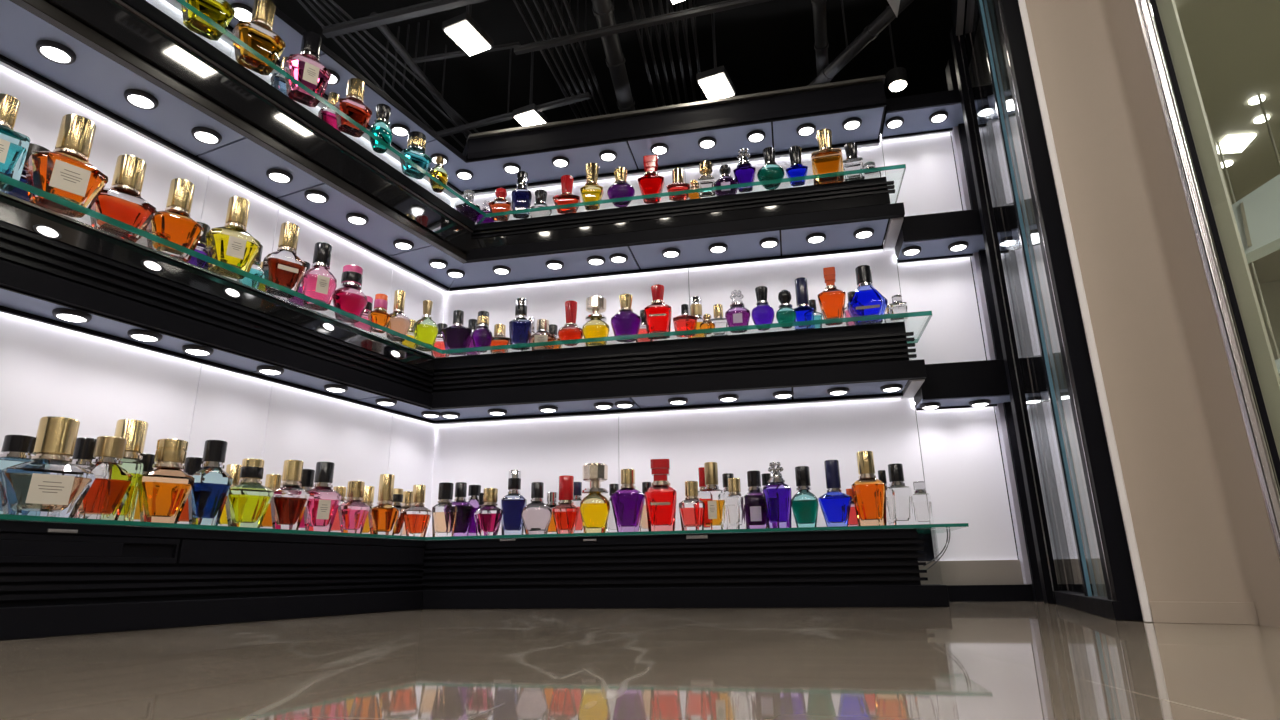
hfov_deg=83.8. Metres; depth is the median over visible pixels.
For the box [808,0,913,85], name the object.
duct
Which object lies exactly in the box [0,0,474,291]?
shelf ledge
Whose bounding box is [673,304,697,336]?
perfume bottle
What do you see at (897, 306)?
perfume bottle
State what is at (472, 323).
perfume bottle
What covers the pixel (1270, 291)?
wall
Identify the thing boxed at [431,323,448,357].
perfume bottle
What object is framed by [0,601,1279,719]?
floor
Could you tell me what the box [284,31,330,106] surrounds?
perfume bottle
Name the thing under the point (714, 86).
diffuser
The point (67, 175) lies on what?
print
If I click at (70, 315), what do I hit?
recessed light
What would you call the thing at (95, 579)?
base cabinet
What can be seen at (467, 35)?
diffuser
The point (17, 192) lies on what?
perfume bottle
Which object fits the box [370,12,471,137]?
duct
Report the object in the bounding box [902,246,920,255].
recessed light
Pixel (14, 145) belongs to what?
perfume bottle
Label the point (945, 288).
wall panel
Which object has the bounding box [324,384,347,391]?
recessed light
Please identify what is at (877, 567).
base cabinet
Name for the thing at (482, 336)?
perfume bottle
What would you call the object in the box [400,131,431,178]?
perfume bottle
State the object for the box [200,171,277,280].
wall panel
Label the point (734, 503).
perfume bottle
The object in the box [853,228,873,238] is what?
recessed light
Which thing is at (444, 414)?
recessed light
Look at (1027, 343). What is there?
wall panel
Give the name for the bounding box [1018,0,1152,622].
trim
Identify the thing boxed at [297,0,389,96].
conduit
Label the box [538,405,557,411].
recessed light
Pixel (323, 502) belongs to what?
perfume bottle
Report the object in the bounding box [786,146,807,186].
perfume bottle
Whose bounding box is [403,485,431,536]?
perfume bottle
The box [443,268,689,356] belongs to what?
wall panel
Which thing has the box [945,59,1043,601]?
trim
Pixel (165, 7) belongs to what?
wall panel
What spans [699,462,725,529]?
perfume bottle
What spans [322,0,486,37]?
rail
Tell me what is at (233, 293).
lamp
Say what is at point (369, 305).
perfume bottle
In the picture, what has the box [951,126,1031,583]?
trim
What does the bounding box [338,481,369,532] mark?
perfume bottle
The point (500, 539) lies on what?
name plate
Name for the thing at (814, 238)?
recessed light
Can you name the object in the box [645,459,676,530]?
perfume bottle
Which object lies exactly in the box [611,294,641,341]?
perfume bottle
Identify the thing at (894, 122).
recessed light
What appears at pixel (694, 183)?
perfume bottle
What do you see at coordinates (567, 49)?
conduit
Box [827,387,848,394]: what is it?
recessed light
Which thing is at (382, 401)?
recessed light
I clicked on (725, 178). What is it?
perfume bottle
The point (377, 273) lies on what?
wall panel
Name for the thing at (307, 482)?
perfume bottle
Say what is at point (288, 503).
perfume bottle
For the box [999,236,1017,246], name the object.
recessed light
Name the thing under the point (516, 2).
conduit
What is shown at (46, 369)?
wall panel
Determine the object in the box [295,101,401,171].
wall panel
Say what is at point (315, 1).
conduit
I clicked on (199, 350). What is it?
recessed light
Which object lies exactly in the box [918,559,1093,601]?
baseboard
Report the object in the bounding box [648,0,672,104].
conduit
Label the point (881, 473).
perfume bottle
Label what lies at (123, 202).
perfume bottle
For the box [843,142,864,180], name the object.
perfume bottle
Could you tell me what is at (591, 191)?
perfume bottle
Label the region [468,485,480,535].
perfume bottle
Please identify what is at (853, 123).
ledge
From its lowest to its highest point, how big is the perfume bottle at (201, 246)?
0.182 m
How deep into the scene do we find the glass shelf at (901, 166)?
3.22 m
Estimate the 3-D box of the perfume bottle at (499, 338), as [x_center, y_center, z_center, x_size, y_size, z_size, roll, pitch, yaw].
[-0.667,-0.093,3.383,0.106,0.149,0.064,0,-17,-1]
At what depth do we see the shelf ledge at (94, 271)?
2.28 m
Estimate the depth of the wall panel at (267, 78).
2.89 m
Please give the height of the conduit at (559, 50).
0.374 m
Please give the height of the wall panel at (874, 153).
0.377 m
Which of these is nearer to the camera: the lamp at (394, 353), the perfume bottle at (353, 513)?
the perfume bottle at (353, 513)
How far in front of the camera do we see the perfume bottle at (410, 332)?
3.32 m
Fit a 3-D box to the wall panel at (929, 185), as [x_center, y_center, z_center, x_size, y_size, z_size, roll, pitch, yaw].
[1.349,-0.852,3.413,0.315,0.578,0.007,-4,-17,11]
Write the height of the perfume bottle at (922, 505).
0.168 m
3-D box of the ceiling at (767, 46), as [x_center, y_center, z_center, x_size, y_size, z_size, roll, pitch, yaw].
[-1.207,-2.577,1.857,6.500,0.052,8.840,-1,-17,0]
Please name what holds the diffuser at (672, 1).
attached to the ceiling light at (673, 2)
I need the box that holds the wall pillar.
[1025,0,1279,626]
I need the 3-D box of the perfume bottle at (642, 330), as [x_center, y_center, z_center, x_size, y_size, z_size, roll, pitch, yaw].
[0.019,-0.146,3.272,0.089,0.169,0.053,-2,-17,5]
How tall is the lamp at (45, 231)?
0.032 m
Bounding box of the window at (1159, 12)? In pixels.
[1159,12,1275,441]
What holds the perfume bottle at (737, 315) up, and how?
on the glass shelf at (922, 313)
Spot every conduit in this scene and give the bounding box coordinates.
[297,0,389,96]
[305,0,435,131]
[313,0,464,147]
[321,0,467,137]
[329,0,478,132]
[513,0,579,118]
[523,0,584,117]
[533,0,591,116]
[543,0,596,115]
[553,0,602,114]
[563,0,608,114]
[628,0,657,106]
[638,0,665,105]
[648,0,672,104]
[658,0,680,103]
[668,0,688,102]
[679,0,696,101]
[688,0,703,100]
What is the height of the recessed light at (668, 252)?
0.018 m
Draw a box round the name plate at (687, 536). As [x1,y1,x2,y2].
[686,535,707,538]
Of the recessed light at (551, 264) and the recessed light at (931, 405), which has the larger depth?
the recessed light at (551, 264)
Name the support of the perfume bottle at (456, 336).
on the glass shelf at (922, 313)
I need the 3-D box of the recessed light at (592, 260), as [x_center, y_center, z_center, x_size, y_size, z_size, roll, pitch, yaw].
[-0.210,-0.473,3.419,0.090,0.018,0.090,-1,-17,0]
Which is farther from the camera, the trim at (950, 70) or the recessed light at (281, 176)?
the trim at (950, 70)
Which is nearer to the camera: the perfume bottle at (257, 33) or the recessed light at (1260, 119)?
the perfume bottle at (257, 33)
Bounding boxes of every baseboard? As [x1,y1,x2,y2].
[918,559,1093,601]
[1149,602,1258,624]
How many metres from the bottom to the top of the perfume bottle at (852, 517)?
0.154 m
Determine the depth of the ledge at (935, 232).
3.09 m
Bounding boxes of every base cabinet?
[0,520,425,640]
[421,529,949,608]
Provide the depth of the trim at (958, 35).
2.84 m
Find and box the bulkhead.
[1206,94,1279,263]
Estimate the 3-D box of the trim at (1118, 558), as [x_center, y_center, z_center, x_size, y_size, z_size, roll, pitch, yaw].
[1.196,-0.846,2.228,0.042,3.120,0.133,-7,-18,20]
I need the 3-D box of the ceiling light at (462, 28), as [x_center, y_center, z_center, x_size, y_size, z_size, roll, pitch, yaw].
[-0.832,-1.791,3.507,0.140,0.524,0.210,-8,-18,24]
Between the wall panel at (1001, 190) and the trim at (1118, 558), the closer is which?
the trim at (1118, 558)
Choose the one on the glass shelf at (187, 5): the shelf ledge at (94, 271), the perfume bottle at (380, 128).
the perfume bottle at (380, 128)
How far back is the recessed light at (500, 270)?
3.49 m
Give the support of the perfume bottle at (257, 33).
on the glass shelf at (187, 5)
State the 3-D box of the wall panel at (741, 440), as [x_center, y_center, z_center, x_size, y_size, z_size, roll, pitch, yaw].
[0.556,0.460,3.200,1.335,0.618,0.007,-4,-17,11]
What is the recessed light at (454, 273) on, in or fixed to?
attached to the shelf ledge at (118, 46)
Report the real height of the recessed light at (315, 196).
0.018 m
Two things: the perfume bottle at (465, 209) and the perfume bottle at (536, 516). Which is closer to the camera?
the perfume bottle at (536, 516)
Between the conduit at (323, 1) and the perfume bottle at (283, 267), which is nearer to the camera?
the perfume bottle at (283, 267)
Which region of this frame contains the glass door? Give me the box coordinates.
[969,0,1106,596]
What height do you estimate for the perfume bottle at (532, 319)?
0.202 m
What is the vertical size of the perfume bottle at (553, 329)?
0.161 m
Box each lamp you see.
[33,224,61,238]
[141,259,163,271]
[223,287,241,297]
[321,322,334,331]
[389,350,400,357]
[886,5,907,90]
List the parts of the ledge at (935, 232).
soffit panel, panel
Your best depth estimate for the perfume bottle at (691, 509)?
2.79 m
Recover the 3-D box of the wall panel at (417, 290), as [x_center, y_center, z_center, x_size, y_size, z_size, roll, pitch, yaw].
[-1.113,-0.221,3.568,0.007,0.488,0.386,-8,-18,24]
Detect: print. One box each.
[38,481,63,492]
[61,169,81,182]
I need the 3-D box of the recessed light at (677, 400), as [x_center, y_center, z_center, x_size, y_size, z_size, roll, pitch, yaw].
[0.167,0.184,3.136,0.090,0.018,0.090,-1,-17,0]
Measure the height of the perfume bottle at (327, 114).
0.208 m
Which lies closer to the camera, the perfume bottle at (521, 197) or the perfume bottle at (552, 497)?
the perfume bottle at (552, 497)
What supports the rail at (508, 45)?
hanging from the ceiling at (767, 46)
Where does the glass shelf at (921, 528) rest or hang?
on the base cabinet at (877, 567)
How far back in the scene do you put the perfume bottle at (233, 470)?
2.39 m
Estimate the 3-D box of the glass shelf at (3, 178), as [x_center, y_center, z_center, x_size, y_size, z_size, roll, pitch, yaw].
[-1.564,-0.337,2.221,0.280,0.020,3.151,-8,-18,24]
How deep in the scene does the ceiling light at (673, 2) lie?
3.22 m
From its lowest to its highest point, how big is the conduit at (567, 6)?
0.374 m
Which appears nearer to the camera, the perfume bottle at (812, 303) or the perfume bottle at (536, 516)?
the perfume bottle at (536, 516)
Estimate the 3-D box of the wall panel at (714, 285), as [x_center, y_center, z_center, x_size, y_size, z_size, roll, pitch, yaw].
[0.722,-0.301,3.388,0.976,0.488,0.007,-4,-17,11]
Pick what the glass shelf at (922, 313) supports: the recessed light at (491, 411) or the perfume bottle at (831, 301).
the perfume bottle at (831, 301)
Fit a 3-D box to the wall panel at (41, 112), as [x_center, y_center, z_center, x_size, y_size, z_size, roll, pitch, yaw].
[-1.981,-0.739,1.785,0.007,0.488,1.832,-8,-18,24]
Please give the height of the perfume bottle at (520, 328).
0.237 m
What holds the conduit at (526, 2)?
hanging from the ceiling at (767, 46)
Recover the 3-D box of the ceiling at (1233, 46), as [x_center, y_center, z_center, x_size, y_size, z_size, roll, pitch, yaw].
[5.411,-1.929,3.439,11.063,0.052,7.215,-15,-22,39]
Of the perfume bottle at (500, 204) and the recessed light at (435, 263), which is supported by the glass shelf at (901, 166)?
the perfume bottle at (500, 204)
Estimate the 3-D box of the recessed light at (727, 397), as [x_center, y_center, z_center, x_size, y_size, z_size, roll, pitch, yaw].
[0.383,0.168,3.093,0.090,0.018,0.090,-1,-17,0]
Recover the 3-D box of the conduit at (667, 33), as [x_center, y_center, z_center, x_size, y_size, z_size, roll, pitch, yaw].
[0.214,-1.697,4.138,0.016,0.372,2.458,-4,-17,9]
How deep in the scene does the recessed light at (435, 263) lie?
3.41 m
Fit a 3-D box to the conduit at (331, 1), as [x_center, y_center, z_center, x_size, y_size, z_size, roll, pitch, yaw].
[-1.070,-1.631,4.210,0.013,0.422,1.953,-8,-18,22]
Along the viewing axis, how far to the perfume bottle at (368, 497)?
2.90 m
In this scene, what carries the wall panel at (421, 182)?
attached to the wall
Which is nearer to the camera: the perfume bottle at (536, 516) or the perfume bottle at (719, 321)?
the perfume bottle at (536, 516)
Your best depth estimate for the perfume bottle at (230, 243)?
2.42 m
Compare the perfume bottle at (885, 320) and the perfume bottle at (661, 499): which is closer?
the perfume bottle at (661, 499)
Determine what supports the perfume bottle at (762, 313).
on the glass shelf at (922, 313)
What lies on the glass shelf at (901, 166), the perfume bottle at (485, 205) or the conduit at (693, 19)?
the perfume bottle at (485, 205)
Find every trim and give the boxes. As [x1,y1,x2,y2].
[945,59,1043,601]
[950,27,1058,603]
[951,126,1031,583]
[958,35,1055,601]
[994,0,1142,620]
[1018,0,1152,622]
[1150,0,1279,486]
[1156,0,1279,458]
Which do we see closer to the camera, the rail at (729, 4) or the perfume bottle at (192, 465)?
the perfume bottle at (192, 465)
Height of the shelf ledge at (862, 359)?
0.255 m
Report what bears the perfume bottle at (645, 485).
on the glass shelf at (921, 528)
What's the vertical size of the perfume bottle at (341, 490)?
0.186 m
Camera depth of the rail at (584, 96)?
4.08 m
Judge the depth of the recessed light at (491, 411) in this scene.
3.27 m
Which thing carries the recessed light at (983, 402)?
attached to the ledge at (954, 385)
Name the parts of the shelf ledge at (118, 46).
soffit panel, soffit panel, soffit panel, soffit panel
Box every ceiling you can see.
[270,0,982,152]
[1149,0,1279,290]
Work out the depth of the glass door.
3.04 m
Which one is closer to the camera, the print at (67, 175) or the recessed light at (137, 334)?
the print at (67, 175)
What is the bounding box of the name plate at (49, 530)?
[47,529,77,532]
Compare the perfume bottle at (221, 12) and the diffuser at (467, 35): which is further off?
the diffuser at (467, 35)
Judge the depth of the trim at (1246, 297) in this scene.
1.73 m
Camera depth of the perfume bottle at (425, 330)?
3.25 m
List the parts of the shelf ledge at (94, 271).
soffit panel, panel, soffit panel, soffit panel, soffit panel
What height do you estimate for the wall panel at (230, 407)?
0.618 m
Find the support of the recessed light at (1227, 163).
in the ceiling at (1233, 46)
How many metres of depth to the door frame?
2.33 m
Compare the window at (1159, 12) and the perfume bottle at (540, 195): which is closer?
the window at (1159, 12)
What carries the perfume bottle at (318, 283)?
on the glass shelf at (3, 178)
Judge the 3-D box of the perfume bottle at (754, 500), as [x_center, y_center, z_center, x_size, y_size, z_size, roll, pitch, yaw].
[0.460,0.561,2.847,0.119,0.234,0.086,-4,-17,10]
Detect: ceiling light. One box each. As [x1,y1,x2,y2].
[442,4,492,55]
[513,51,547,125]
[670,0,684,4]
[696,13,735,99]
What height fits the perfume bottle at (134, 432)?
0.303 m
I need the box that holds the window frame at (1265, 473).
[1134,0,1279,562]
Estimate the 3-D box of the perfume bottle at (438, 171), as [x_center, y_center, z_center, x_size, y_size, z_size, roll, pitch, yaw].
[-0.912,-0.846,3.235,0.088,0.174,0.063,12,-21,-37]
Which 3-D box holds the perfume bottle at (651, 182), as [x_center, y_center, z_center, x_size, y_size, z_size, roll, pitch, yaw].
[0.052,-0.851,3.359,0.123,0.227,0.074,-3,-17,6]
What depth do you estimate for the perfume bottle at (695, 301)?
3.22 m
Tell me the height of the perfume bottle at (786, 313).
0.168 m
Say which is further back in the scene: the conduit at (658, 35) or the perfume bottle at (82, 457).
the conduit at (658, 35)
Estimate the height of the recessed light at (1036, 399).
0.018 m
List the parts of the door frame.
rail, pane, rail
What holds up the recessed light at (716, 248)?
attached to the shelf ledge at (836, 210)
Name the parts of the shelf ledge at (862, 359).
soffit panel, panel, soffit panel, soffit panel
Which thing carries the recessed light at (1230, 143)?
in the ceiling at (1233, 46)
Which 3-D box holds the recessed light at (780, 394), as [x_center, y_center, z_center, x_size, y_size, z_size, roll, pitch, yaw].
[0.612,0.151,3.048,0.090,0.018,0.090,-1,-17,0]
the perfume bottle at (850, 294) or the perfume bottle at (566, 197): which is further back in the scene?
the perfume bottle at (566, 197)
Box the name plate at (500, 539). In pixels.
[500,539,515,540]
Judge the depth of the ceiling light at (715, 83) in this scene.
3.79 m
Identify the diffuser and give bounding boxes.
[445,22,489,55]
[515,111,544,125]
[671,0,683,3]
[699,74,733,99]
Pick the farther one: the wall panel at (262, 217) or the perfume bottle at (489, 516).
the perfume bottle at (489, 516)
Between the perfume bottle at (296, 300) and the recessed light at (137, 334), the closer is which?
the recessed light at (137, 334)
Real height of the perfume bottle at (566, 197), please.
0.177 m
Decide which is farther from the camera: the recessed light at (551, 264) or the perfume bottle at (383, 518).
the recessed light at (551, 264)
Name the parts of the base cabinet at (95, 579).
drawer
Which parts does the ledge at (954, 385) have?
soffit panel, panel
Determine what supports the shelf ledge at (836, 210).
attached to the wall at (928, 551)
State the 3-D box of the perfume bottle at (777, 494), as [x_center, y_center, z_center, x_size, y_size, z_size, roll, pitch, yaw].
[0.532,0.524,2.765,0.109,0.256,0.066,-4,-17,11]
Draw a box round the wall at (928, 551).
[688,107,1020,560]
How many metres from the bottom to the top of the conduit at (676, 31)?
0.372 m
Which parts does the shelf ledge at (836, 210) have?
soffit panel, panel, soffit panel, soffit panel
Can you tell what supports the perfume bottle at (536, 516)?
on the glass shelf at (921, 528)
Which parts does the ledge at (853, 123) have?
downlight, downlight, soffit panel, downlight, downlight, downlight, canopy, rail, panel, soffit panel, downlight, downlight, downlight, soffit panel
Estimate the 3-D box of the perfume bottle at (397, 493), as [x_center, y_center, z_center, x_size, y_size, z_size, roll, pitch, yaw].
[-1.046,0.657,3.052,0.091,0.208,0.055,12,-21,-38]
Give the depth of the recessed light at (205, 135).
2.40 m
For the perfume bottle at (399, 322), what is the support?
on the glass shelf at (3, 178)
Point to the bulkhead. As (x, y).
(1257, 214)
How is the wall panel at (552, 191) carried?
attached to the wall at (928, 551)
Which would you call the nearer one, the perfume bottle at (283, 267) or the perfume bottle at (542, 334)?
the perfume bottle at (283, 267)
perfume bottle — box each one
[0,93,29,191]
[0,143,49,201]
[0,416,94,517]
[0,435,35,513]
[25,114,107,217]
[72,437,95,468]
[73,436,133,519]
[90,154,155,242]
[114,419,147,520]
[133,454,154,520]
[136,211,156,246]
[137,439,194,522]
[146,178,203,261]
[177,457,202,523]
[181,0,234,40]
[188,222,209,268]
[188,440,232,525]
[205,196,260,278]
[218,464,241,525]
[225,458,273,527]
[232,0,285,74]
[237,244,263,288]
[258,262,266,292]
[260,474,281,528]
[263,222,306,297]
[270,460,309,529]
[271,56,287,95]
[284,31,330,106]
[287,261,310,306]
[298,469,314,529]
[301,242,336,310]
[304,462,340,531]
[318,92,339,130]
[330,486,345,531]
[332,265,366,322]
[335,78,371,136]
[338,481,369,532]
[351,295,372,331]
[362,486,374,533]
[368,294,391,332]
[368,474,399,534]
[369,104,392,153]
[386,290,410,341]
[392,488,404,535]
[399,319,415,348]
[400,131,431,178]
[401,491,412,535]
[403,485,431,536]
[413,300,437,350]
[429,156,447,192]
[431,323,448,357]
[432,482,456,536]
[441,310,472,354]
[452,482,474,535]
[456,190,480,222]
[464,319,479,355]
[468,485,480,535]
[472,311,492,352]
[474,493,483,535]
[476,201,495,223]
[476,488,502,535]
[489,188,511,220]
[490,324,509,353]
[501,470,526,534]
[509,298,531,349]
[511,171,531,218]
[521,317,535,350]
[521,482,551,533]
[530,189,551,217]
[530,319,555,349]
[546,492,557,533]
[549,324,562,348]
[552,475,578,533]
[553,175,580,213]
[558,300,583,345]
[572,482,583,532]
[580,163,603,209]
[580,463,609,532]
[582,296,609,345]
[606,484,618,531]
[607,167,634,206]
[610,469,644,531]
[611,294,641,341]
[636,310,652,341]
[638,155,664,203]
[640,482,650,531]
[644,284,671,339]
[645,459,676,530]
[666,168,689,200]
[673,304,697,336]
[679,481,704,529]
[688,296,706,337]
[689,180,700,198]
[697,467,705,496]
[698,160,715,196]
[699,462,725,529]
[700,314,714,334]
[710,304,727,335]
[715,164,737,195]
[722,473,733,496]
[725,290,750,332]
[725,478,745,528]
[733,148,755,192]
[744,471,767,528]
[751,286,774,330]
[757,147,784,189]
[761,473,769,492]
[763,462,790,527]
[776,290,795,328]
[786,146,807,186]
[791,466,818,527]
[794,277,814,329]
[809,300,821,327]
[811,128,843,184]
[818,267,845,325]
[818,460,851,526]
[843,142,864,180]
[844,291,854,325]
[846,488,857,525]
[847,265,887,324]
[851,451,886,525]
[863,162,880,178]
[878,470,888,524]
[884,305,898,322]
[886,463,915,524]
[889,295,907,320]
[912,481,933,523]
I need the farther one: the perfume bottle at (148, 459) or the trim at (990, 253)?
the trim at (990, 253)
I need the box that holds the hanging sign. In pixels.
[887,0,899,16]
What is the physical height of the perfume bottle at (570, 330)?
0.201 m
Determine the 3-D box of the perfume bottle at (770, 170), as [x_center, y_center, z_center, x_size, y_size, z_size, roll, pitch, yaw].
[0.593,-0.873,3.247,0.124,0.190,0.089,-4,-17,11]
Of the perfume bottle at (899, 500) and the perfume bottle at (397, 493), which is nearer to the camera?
the perfume bottle at (899, 500)
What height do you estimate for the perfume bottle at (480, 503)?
0.191 m
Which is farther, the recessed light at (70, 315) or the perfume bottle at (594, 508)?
the perfume bottle at (594, 508)
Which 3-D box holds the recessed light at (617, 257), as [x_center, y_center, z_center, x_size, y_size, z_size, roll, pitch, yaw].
[-0.102,-0.481,3.397,0.090,0.018,0.090,-1,-17,0]
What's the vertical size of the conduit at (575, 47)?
0.374 m
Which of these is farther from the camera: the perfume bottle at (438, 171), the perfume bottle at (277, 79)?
the perfume bottle at (438, 171)
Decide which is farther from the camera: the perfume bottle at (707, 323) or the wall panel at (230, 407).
the perfume bottle at (707, 323)
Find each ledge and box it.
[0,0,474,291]
[0,191,434,423]
[165,0,466,197]
[431,322,926,424]
[446,177,904,291]
[452,75,886,198]
[880,85,994,140]
[895,205,1018,263]
[914,357,1047,410]
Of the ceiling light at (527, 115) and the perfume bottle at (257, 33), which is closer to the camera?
the perfume bottle at (257, 33)
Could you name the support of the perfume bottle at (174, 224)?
on the glass shelf at (3, 178)
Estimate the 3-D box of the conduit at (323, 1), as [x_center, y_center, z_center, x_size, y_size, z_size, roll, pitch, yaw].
[-1.140,-1.624,4.229,0.013,0.422,1.960,-7,-18,20]
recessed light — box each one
[36,40,75,64]
[52,308,91,322]
[124,89,158,109]
[127,329,162,341]
[182,344,213,355]
[191,126,221,144]
[256,365,283,374]
[266,168,292,183]
[304,190,328,203]
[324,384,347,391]
[346,213,368,224]
[375,398,396,405]
[393,239,413,249]
[421,411,440,417]
[429,259,447,268]
[441,412,459,417]
[446,269,464,277]
[487,409,506,414]
[492,265,510,274]
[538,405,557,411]
[545,260,563,269]
[587,256,604,265]
[594,402,613,408]
[609,253,627,262]
[615,401,634,407]
[661,248,680,257]
[668,397,687,404]
[708,243,727,253]
[718,394,738,401]
[759,238,778,247]
[773,391,793,397]
[806,233,825,243]
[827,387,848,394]
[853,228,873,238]
[880,384,902,391]
[885,116,903,128]
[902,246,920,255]
[920,402,940,408]
[929,111,947,123]
[948,241,968,251]
[969,399,990,406]
[976,105,994,116]
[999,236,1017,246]
[1026,396,1043,403]
[1216,134,1255,153]
[1221,160,1232,167]
[1248,95,1264,104]
[1254,115,1269,123]
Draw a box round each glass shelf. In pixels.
[0,173,441,353]
[0,514,425,540]
[176,0,485,222]
[426,523,968,540]
[442,311,931,353]
[477,164,905,223]
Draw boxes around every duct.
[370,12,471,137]
[591,0,634,112]
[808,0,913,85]
[811,0,829,82]
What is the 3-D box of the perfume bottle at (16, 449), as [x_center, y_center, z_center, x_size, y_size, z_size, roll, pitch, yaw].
[-1.631,0.305,1.852,0.075,0.214,0.126,-13,-21,36]
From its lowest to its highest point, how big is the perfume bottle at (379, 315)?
0.162 m
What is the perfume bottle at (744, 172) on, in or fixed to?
on the glass shelf at (901, 166)
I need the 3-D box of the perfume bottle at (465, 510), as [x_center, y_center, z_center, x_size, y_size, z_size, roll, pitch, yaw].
[-0.784,0.653,3.102,0.122,0.237,0.073,0,-17,-2]
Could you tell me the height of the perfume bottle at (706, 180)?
0.161 m
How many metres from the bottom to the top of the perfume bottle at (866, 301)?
0.247 m
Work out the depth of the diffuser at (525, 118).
4.03 m
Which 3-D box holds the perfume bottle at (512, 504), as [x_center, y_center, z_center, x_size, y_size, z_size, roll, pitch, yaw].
[-0.540,0.613,3.050,0.106,0.278,0.064,-1,-17,0]
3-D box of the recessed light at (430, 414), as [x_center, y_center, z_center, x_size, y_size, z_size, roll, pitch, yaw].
[-0.975,0.257,3.328,0.090,0.018,0.090,-1,-17,0]
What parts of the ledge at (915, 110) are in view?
soffit panel, panel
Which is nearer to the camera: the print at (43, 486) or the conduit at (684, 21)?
the print at (43, 486)
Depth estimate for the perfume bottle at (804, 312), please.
3.07 m
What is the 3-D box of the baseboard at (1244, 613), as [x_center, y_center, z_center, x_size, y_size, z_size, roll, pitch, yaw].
[1.288,0.580,1.635,0.193,0.047,0.021,-13,-20,35]
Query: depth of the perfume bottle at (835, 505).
2.69 m
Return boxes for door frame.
[951,0,1125,620]
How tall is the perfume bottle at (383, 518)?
0.241 m
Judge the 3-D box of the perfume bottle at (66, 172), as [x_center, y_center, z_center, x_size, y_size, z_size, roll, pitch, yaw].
[-1.608,-0.554,2.011,0.108,0.276,0.175,-13,-21,36]
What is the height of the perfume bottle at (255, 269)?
0.198 m
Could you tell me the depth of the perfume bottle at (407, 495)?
3.13 m
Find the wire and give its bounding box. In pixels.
[923,529,949,569]
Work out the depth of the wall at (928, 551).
2.99 m
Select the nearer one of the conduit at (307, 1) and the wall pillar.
the wall pillar
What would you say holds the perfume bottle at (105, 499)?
on the glass shelf at (10, 517)
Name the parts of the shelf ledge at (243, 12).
soffit panel, canopy, downlight, soffit panel, downlight, downlight, soffit panel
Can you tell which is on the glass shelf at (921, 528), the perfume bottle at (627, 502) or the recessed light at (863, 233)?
the perfume bottle at (627, 502)
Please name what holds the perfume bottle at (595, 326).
on the glass shelf at (922, 313)
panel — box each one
[0,65,208,224]
[0,312,200,470]
[146,0,231,56]
[186,364,271,471]
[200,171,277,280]
[230,47,271,84]
[260,382,392,507]
[272,207,392,337]
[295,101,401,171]
[386,265,444,355]
[387,414,435,536]
[401,172,451,205]
[429,414,618,536]
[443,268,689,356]
[451,170,684,223]
[619,389,923,531]
[685,137,885,199]
[689,242,903,336]
[882,132,961,216]
[897,257,985,363]
[916,407,1017,560]
[979,119,1012,206]
[1001,244,1040,357]
[1027,394,1077,558]
[1217,141,1279,376]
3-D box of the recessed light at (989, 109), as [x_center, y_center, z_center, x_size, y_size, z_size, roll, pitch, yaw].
[1.586,-1.140,3.277,0.083,0.018,0.083,-1,-17,0]
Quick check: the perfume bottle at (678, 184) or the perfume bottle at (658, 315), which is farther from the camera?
the perfume bottle at (678, 184)
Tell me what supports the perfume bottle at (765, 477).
on the glass shelf at (921, 528)
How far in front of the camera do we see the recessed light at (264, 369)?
2.56 m
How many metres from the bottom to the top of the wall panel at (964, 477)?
0.715 m
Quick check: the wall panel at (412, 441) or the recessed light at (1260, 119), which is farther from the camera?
the recessed light at (1260, 119)
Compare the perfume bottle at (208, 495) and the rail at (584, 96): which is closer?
the perfume bottle at (208, 495)
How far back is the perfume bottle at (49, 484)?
1.80 m
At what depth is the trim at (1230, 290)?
1.66 m
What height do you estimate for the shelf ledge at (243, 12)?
0.051 m
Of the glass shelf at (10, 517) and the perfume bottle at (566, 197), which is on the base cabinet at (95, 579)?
the glass shelf at (10, 517)
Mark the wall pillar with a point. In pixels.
(1203, 533)
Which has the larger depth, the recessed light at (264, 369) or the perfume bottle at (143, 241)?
the recessed light at (264, 369)
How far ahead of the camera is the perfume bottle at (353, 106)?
2.78 m
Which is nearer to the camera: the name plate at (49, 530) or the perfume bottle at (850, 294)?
the name plate at (49, 530)
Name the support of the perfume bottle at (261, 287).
on the glass shelf at (3, 178)
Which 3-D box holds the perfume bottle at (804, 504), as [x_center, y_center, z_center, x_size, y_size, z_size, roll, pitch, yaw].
[0.644,0.539,2.794,0.106,0.241,0.076,-4,-17,12]
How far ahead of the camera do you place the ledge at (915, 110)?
3.29 m
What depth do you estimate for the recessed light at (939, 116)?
3.30 m
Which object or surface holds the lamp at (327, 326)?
attached to the shelf ledge at (94, 271)
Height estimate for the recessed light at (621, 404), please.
0.018 m
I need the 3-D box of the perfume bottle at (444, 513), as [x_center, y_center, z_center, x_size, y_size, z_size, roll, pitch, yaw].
[-0.830,0.637,3.029,0.099,0.227,0.063,0,-17,-3]
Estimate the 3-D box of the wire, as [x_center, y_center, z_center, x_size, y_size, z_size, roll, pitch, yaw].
[1.089,0.695,2.617,0.114,0.144,0.030,-4,-17,11]
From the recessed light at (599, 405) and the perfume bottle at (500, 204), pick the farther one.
the perfume bottle at (500, 204)
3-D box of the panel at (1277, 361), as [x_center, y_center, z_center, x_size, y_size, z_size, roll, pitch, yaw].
[3.916,-0.689,4.575,0.106,1.637,0.199,-15,-22,39]
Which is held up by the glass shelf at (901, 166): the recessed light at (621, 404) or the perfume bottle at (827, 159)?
the perfume bottle at (827, 159)
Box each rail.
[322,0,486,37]
[412,5,520,62]
[435,49,590,136]
[513,0,770,54]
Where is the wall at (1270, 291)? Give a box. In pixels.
[1226,280,1279,490]

